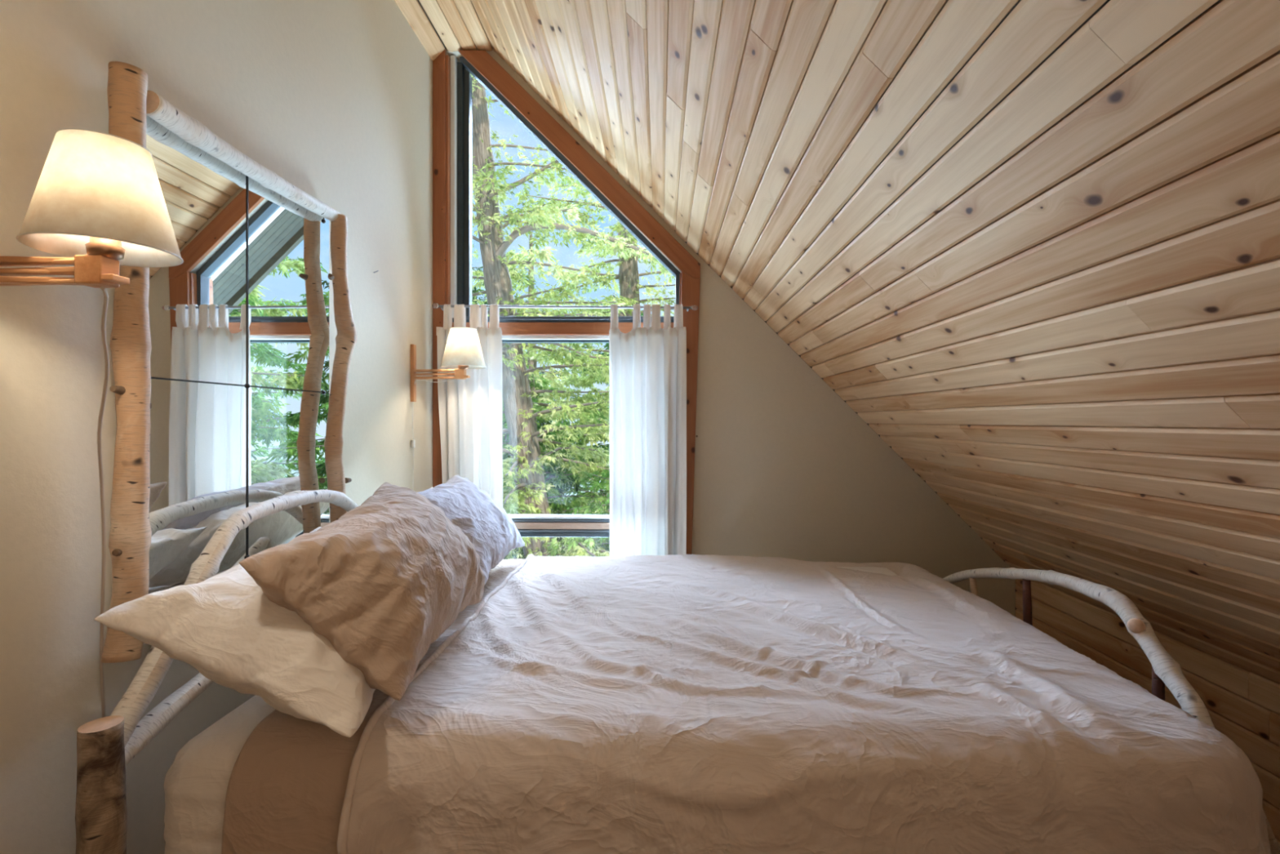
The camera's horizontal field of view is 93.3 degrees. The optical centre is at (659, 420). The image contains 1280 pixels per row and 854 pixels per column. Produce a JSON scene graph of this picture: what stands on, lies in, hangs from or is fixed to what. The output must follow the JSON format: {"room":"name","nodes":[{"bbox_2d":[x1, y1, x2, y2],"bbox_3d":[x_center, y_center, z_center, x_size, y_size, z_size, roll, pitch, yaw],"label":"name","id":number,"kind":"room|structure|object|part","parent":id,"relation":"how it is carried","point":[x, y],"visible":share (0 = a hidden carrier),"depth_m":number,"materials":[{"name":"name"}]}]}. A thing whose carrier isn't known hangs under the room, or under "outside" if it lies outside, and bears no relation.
{"room":"attic bedroom","nodes":[
{"label":"attic bedroom","id":0,"kind":"room"},
{"bbox_2d":[0,0,432,853],"bbox_3d":[-1.190,-0.299,-0.110,0.120,3.198,6.580,0,0,0],"label":"wall","id":1,"kind":"structure","parent":0,"point":[333,98],"depth_m":1.29,"materials":[{"name":"beige paint"}]},
{"bbox_2d":[0,128,183,717],"bbox_3d":[-1.000,0.080,1.019,0.423,1.050,0.231,0,0,31],"label":"wall lamp","id":2,"kind":"object","parent":1,"relation":"attached to","point":[98,203],"visible":1,"depth_m":0.95,"materials":[{"name":"beige fabric"}]},
{"bbox_3d":[-0.895,-0.359,0.975,0.195,0.172,0.195,0,0,0],"label":"lamp shade","id":3,"kind":"part","parent":2,"relation":"part of","materials":[{"name":"white fabric"}]},
{"bbox_3d":[-1.013,0.194,1.098,0.015,0.823,0.335,0,0,-44],"label":"cord","id":4,"kind":"part","parent":2,"relation":"part of","materials":[{"name":"beige plastic"}]},
{"bbox_2d":[84,236,124,260],"bbox_3d":[-0.895,-0.289,0.975,0.048,0.055,0.048,0,0,0],"label":"socket","id":5,"kind":"object","parent":2,"relation":"attached to","point":[97,248],"depth_m":0.96,"materials":[{"name":"gold metal"}]},
{"bbox_2d":[100,61,357,662],"bbox_3d":[-1.086,-0.099,1.640,0.088,1.219,0.929,0,0,0],"label":"wall mirror","id":6,"kind":"object","parent":1,"relation":"attached to","point":[224,406],"visible":0.73,"depth_m":1.51,"materials":[{"name":"beige wood"}]},
{"bbox_3d":[-1.075,-0.114,1.218,0.064,1.190,0.085,0,0,0],"label":"frame post","id":7,"kind":"part","parent":6,"relation":"part of","materials":[{"name":"beige wood"}]},
{"bbox_3d":[-1.086,-0.674,1.656,0.056,0.058,0.753,0,0,0],"label":"frame rail","id":8,"kind":"part","parent":6,"relation":"part of","materials":[{"name":"white wood"}]},
{"bbox_3d":[-1.076,-0.088,2.034,0.067,1.198,0.141,0,0,0],"label":"frame post","id":9,"kind":"part","parent":6,"relation":"part of","materials":[{"name":"beige wood"}]},
{"bbox_2d":[410,326,486,489],"bbox_3d":[-0.958,0.142,2.720,0.344,1.115,0.198,0,0,0],"label":"wall lamp","id":10,"kind":"object","parent":1,"relation":"attached to","point":[463,352],"visible":0.94,"depth_m":2.69,"materials":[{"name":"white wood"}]},
{"bbox_2d":[410,440,415,448],"bbox_3d":[-1.119,0.103,2.738,0.015,0.037,0.020,0,0,0],"label":"switch","id":11,"kind":"object","parent":10,"relation":"attached to","point":[412,442],"depth_m":2.73,"materials":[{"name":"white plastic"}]},
{"bbox_3d":[-1.121,-0.217,2.745,0.018,0.260,0.028,0,0,0],"label":"wall plate","id":12,"kind":"part","parent":10,"relation":"part of","materials":[{"name":"brown wood"}]},
{"bbox_3d":[-1.006,0.252,2.725,0.233,0.896,0.019,0,0,6],"label":"cord","id":13,"kind":"part","parent":10,"relation":"part of","materials":[{"name":"white plastic"}]},
{"bbox_2d":[457,364,468,369],"bbox_3d":[-0.885,-0.260,2.720,0.048,0.055,0.048,0,0,0],"label":"socket","id":14,"kind":"object","parent":10,"relation":"attached to","point":[460,366],"depth_m":2.70,"materials":[{"name":"brown wood"}]},
{"bbox_3d":[-0.885,-0.329,2.720,0.195,0.172,0.195,0,0,0],"label":"lamp shade","id":15,"kind":"part","parent":10,"relation":"part of","materials":[{"name":"white fabric"}]},
{"bbox_2d":[445,48,1015,616],"bbox_3d":[0.323,-0.322,3.100,2.906,3.244,0.160,0,0,0],"label":"wall","id":16,"kind":"structure","parent":0,"point":[784,467],"depth_m":3.02,"materials":[{"name":"beige paint"}]},
{"bbox_2d":[502,335,609,537],"bbox_3d":[-0.490,0.282,3.060,1.172,1.428,0.180,0,0,0],"label":"window","id":17,"kind":"structure","parent":16,"relation":"in","point":[527,525],"depth_m":3.04,"materials":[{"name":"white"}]},
{"bbox_3d":[-0.480,-0.406,3.080,1.152,0.012,0.040,0,0,0],"label":"sash","id":18,"kind":"part","parent":17,"relation":"part of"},
{"bbox_3d":[-0.480,-0.422,3.065,1.152,0.020,0.050,0,0,0],"label":"sash","id":19,"kind":"part","parent":17,"relation":"part of","materials":[{"name":"white"}]},
{"bbox_3d":[-0.424,0.486,3.070,1.016,0.016,0.060,0,0,0],"label":"sash","id":20,"kind":"part","parent":17,"relation":"part of","materials":[{"name":"white wood"}]},
{"bbox_3d":[-0.424,0.502,3.065,1.016,0.012,0.070,0,0,0],"label":"sash","id":21,"kind":"part","parent":17,"relation":"part of","materials":[{"name":"grey metal"}]},
{"bbox_3d":[-0.424,0.527,3.071,1.016,0.038,0.078,0,0,0],"label":"sash","id":22,"kind":"part","parent":17,"relation":"part of","materials":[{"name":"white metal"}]},
{"bbox_3d":[-0.424,0.552,3.062,1.016,0.016,0.075,0,0,0],"label":"sash","id":23,"kind":"part","parent":17,"relation":"part of","materials":[{"name":"grey metal"}]},
{"bbox_3d":[-0.424,0.573,3.075,1.016,0.026,0.070,0,0,0],"label":"sash","id":24,"kind":"part","parent":17,"relation":"part of","materials":[{"name":"black metal"}]},
{"bbox_2d":[432,48,700,554],"bbox_3d":[-0.464,-0.446,3.079,1.328,2.804,0.162,0,0,0],"label":"window","id":25,"kind":"structure","parent":16,"relation":"in","point":[451,80],"depth_m":3.00,"materials":[{"name":"brown wood"}]},
{"bbox_3d":[-1.098,-0.446,3.009,0.060,2.804,0.022,0,0,0],"label":"casing","id":26,"kind":"part","parent":25,"relation":"part of","materials":[{"name":"brown wood"}]},
{"bbox_3d":[-1.028,-1.172,3.105,0.048,1.304,0.070,0,0,0],"label":"sash","id":27,"kind":"part","parent":25,"relation":"part of","materials":[{"name":"black metal"}]},
{"bbox_3d":[-0.994,-1.168,3.115,0.036,1.295,0.050,0,0,0],"label":"sash","id":28,"kind":"part","parent":25,"relation":"part of","materials":[{"name":"grey"}]},
{"bbox_3d":[-0.476,-0.516,3.080,1.152,0.024,0.060,0,0,0],"label":"sash","id":29,"kind":"part","parent":25,"relation":"part of","materials":[{"name":"grey metal"}]},
{"bbox_2d":[432,302,697,311],"bbox_3d":[-0.462,-0.557,2.967,1.296,0.036,0.068,0,0,0],"label":"curtain rod","id":30,"kind":"object","parent":25,"relation":"attached to","point":[435,305],"visible":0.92,"depth_m":2.94,"materials":[{"name":"silver metal"}]},
{"bbox_2d":[436,304,503,559],"bbox_3d":[-0.920,0.201,2.941,0.330,1.538,0.079,0,0,0],"label":"curtain","id":31,"kind":"object","parent":30,"relation":"hanging from","point":[471,409],"visible":0.46,"depth_m":2.93,"materials":[{"name":"white fabric"}]},
{"bbox_3d":[-0.462,-0.556,2.945,1.229,0.020,0.012,0,0,0],"label":"rod","id":32,"kind":"part","parent":30,"relation":"part of","materials":[{"name":"silver metal"}]},
{"bbox_2d":[608,304,686,555],"bbox_3d":[-0.060,0.201,2.941,0.376,1.538,0.081,0,0,0],"label":"curtain","id":33,"kind":"object","parent":30,"relation":"hanging from","point":[647,364],"visible":0.81,"depth_m":2.93,"materials":[{"name":"white fabric"}]},
{"bbox_3d":[-0.454,-1.288,3.080,1.116,1.104,0.060,0,0,0],"label":"sash","id":34,"kind":"part","parent":25,"relation":"part of","materials":[{"name":"grey metal"}]},
{"bbox_3d":[-0.384,-1.292,3.009,0.102,1.650,0.022,-45,0,0],"label":"casing","id":35,"kind":"part","parent":25,"relation":"part of","materials":[{"name":"brown wood"}]},
{"bbox_3d":[0.092,-0.628,3.080,0.024,0.232,0.060,0,0,0],"label":"sash","id":36,"kind":"part","parent":25,"relation":"part of","materials":[{"name":"grey metal"}]},
{"bbox_3d":[0.134,0.106,3.010,0.132,1.699,0.020,0,0,0],"label":"casing","id":37,"kind":"part","parent":25,"relation":"part of","materials":[{"name":"brown wood"}]},
{"bbox_2d":[394,0,1279,684],"bbox_3d":[0.394,-0.491,-0.110,3.616,3.069,6.580,0,0,0],"label":"ceiling","id":38,"kind":"structure","parent":0,"point":[1033,246],"depth_m":1.32,"materials":[{"name":"brown wood"}]},
{"bbox_2d":[1015,578,1279,847],"bbox_3d":[1.851,1.003,-0.110,0.150,0.594,6.580,0,0,0],"label":"wall","id":39,"kind":"structure","parent":0,"point":[1242,704],"depth_m":2.00,"materials":[{"name":"brown wood"}]},
{"bbox_3d":[0.388,1.375,-0.170,3.276,0.150,6.700,0,0,0],"label":"floor","id":40,"kind":"structure","parent":0,"visible":0},
{"bbox_2d":[75,489,1279,853],"bbox_3d":[0.079,0.750,1.854,2.279,1.103,1.614,0,0,0],"label":"bed","id":41,"kind":"object","parent":40,"relation":"on","point":[105,745],"visible":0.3,"depth_m":1.23,"materials":[{"name":"white wood"}]},
{"bbox_3d":[-1.018,0.927,1.100,0.078,0.750,0.070,0,0,0],"label":"post","id":42,"kind":"part","parent":41,"relation":"part of","materials":[{"name":"brown wood"}]},
{"bbox_3d":[0.035,0.990,1.850,1.930,0.180,1.460,0,0,0],"label":"box spring","id":43,"kind":"object","parent":41,"relation":"on","visible":0},
{"bbox_2d":[163,566,897,853],"bbox_3d":[0.023,0.757,1.856,1.969,0.300,1.505,0,0,0],"label":"mattress","id":44,"kind":"object","parent":43,"relation":"on","point":[196,783],"visible":0.04,"depth_m":1.12,"materials":[{"name":"white fabric"}]},
{"bbox_2d":[221,558,524,853],"bbox_3d":[-0.613,0.748,1.862,0.326,0.339,1.619,0,0,0],"label":"sheet","id":45,"kind":"object","parent":44,"relation":"on","point":[286,788],"visible":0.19,"depth_m":1.09,"materials":[{"name":"beige fabric"}]},
{"bbox_2d":[93,526,375,737],"bbox_3d":[-0.744,0.418,1.360,0.452,0.261,0.731,0,0,0],"label":"pillow","id":46,"kind":"object","parent":45,"relation":"on","point":[224,625],"visible":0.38,"depth_m":1.06,"materials":[{"name":"white fabric"}]},
{"bbox_2d":[239,481,484,700],"bbox_3d":[-0.636,0.349,1.421,0.332,0.342,0.689,0,0,0],"label":"pillow","id":47,"kind":"object","parent":46,"relation":"on","point":[382,581],"visible":0.95,"depth_m":1.18,"materials":[{"name":"beige fabric"}]},
{"bbox_2d":[337,554,1271,853],"bbox_3d":[0.292,0.828,1.846,1.703,0.572,1.654,0,0,0],"label":"duvet","id":48,"kind":"object","parent":44,"relation":"on","point":[677,704],"visible":1,"depth_m":1.12,"materials":[{"name":"beige fabric"}]},
{"label":"outside","id":49,"kind":"structure","parent":0,"visible":0},
{"bbox_2d":[512,448,609,550],"bbox_3d":[1.000,2.593,19.100,46.000,2.601,29.800,0,0,0],"label":"ground","id":50,"kind":"structure","parent":49,"point":[546,449],"depth_m":21.40,"materials":[{"name":"green plant"}]},
{"bbox_2d":[471,218,512,498],"bbox_3d":[-4.130,-0.749,10.633,4.934,8.903,4.784,0,0,27],"label":"cedar tree","id":51,"kind":"object","parent":50,"relation":"on","point":[475,290],"visible":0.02,"depth_m":10.46,"materials":[{"name":"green plant"}]},
{"bbox_2d":[471,266,570,379],"bbox_3d":[-5.172,-0.339,15.876,6.200,8.111,6.814,0,0,-36],"label":"cedar tree","id":52,"kind":"object","parent":50,"relation":"on","point":[478,268],"visible":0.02,"depth_m":16.66,"materials":[{"name":"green plant"}]},
{"bbox_2d":[471,232,609,557],"bbox_3d":[-2.899,-0.199,12.464,4.660,7.803,4.718,0,0,-37],"label":"cedar tree","id":53,"kind":"object","parent":50,"relation":"on","point":[543,255],"visible":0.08,"depth_m":12.82,"materials":[{"name":"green plant"}]},
{"bbox_2d":[502,410,599,552],"bbox_3d":[-2.590,1.701,10.060,4.348,4.006,3.568,0,0,42],"label":"cedar tree","id":54,"kind":"object","parent":50,"relation":"on","point":[549,469],"visible":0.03,"depth_m":9.94,"materials":[{"name":"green plant"}]},
{"bbox_2d":[502,361,609,559],"bbox_3d":[-1.604,1.450,8.012,3.485,4.501,3.709,0,0,-28],"label":"cedar tree","id":55,"kind":"object","parent":50,"relation":"on","point":[566,501],"visible":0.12,"depth_m":8.10,"materials":[{"name":"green plant"}]},
{"bbox_2d":[466,70,674,559],"bbox_3d":[-1.574,-0.904,6.902,3.866,9.434,3.399,0,0,42],"label":"cedar tree","id":56,"kind":"object","parent":50,"relation":"on","point":[528,491],"visible":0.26,"depth_m":6.81,"materials":[{"name":"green plant"}]},
{"bbox_2d":[543,466,609,556],"bbox_3d":[-0.003,2.050,6.402,2.794,3.303,2.670,0,0,-14],"label":"cedar tree","id":57,"kind":"object","parent":50,"relation":"on","point":[572,542],"visible":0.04,"depth_m":6.56,"materials":[{"name":"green plant"}]},
{"bbox_2d":[554,377,609,550],"bbox_3d":[-0.507,1.042,12.431,5.055,5.451,5.443,0,0,0],"label":"cedar tree","id":58,"kind":"object","parent":50,"relation":"on","point":[581,488],"visible":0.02,"depth_m":12.75,"materials":[{"name":"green plant"}]},
{"bbox_2d":[513,177,675,559],"bbox_3d":[-0.568,-0.901,9.608,3.866,9.427,3.820,0,0,-33],"label":"cedar tree","id":59,"kind":"object","parent":50,"relation":"on","point":[628,276],"visible":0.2,"depth_m":9.35,"materials":[{"name":"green plant"}]},
{"bbox_2d":[538,303,651,449],"bbox_3d":[-0.745,0.234,16.213,6.576,6.936,5.457,0,0,0],"label":"cedar tree","id":60,"kind":"object","parent":50,"relation":"on","point":[642,314],"visible":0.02,"depth_m":14.65,"materials":[{"name":"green plant"}]},
{"bbox_3d":[-0.755,0.398,2.157,0.389,0.261,0.706,0,0,0],"label":"pillow","id":61,"kind":"object","parent":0,"visible":0},
{"bbox_2d":[417,475,524,585],"bbox_3d":[-0.682,0.363,2.154,0.321,0.288,0.625,0,0,3],"label":"pillow","id":62,"kind":"object","parent":61,"relation":"on","point":[486,524],"visible":0.66,"depth_m":2.06,"materials":[{"name":"grey fabric"}]}
]}

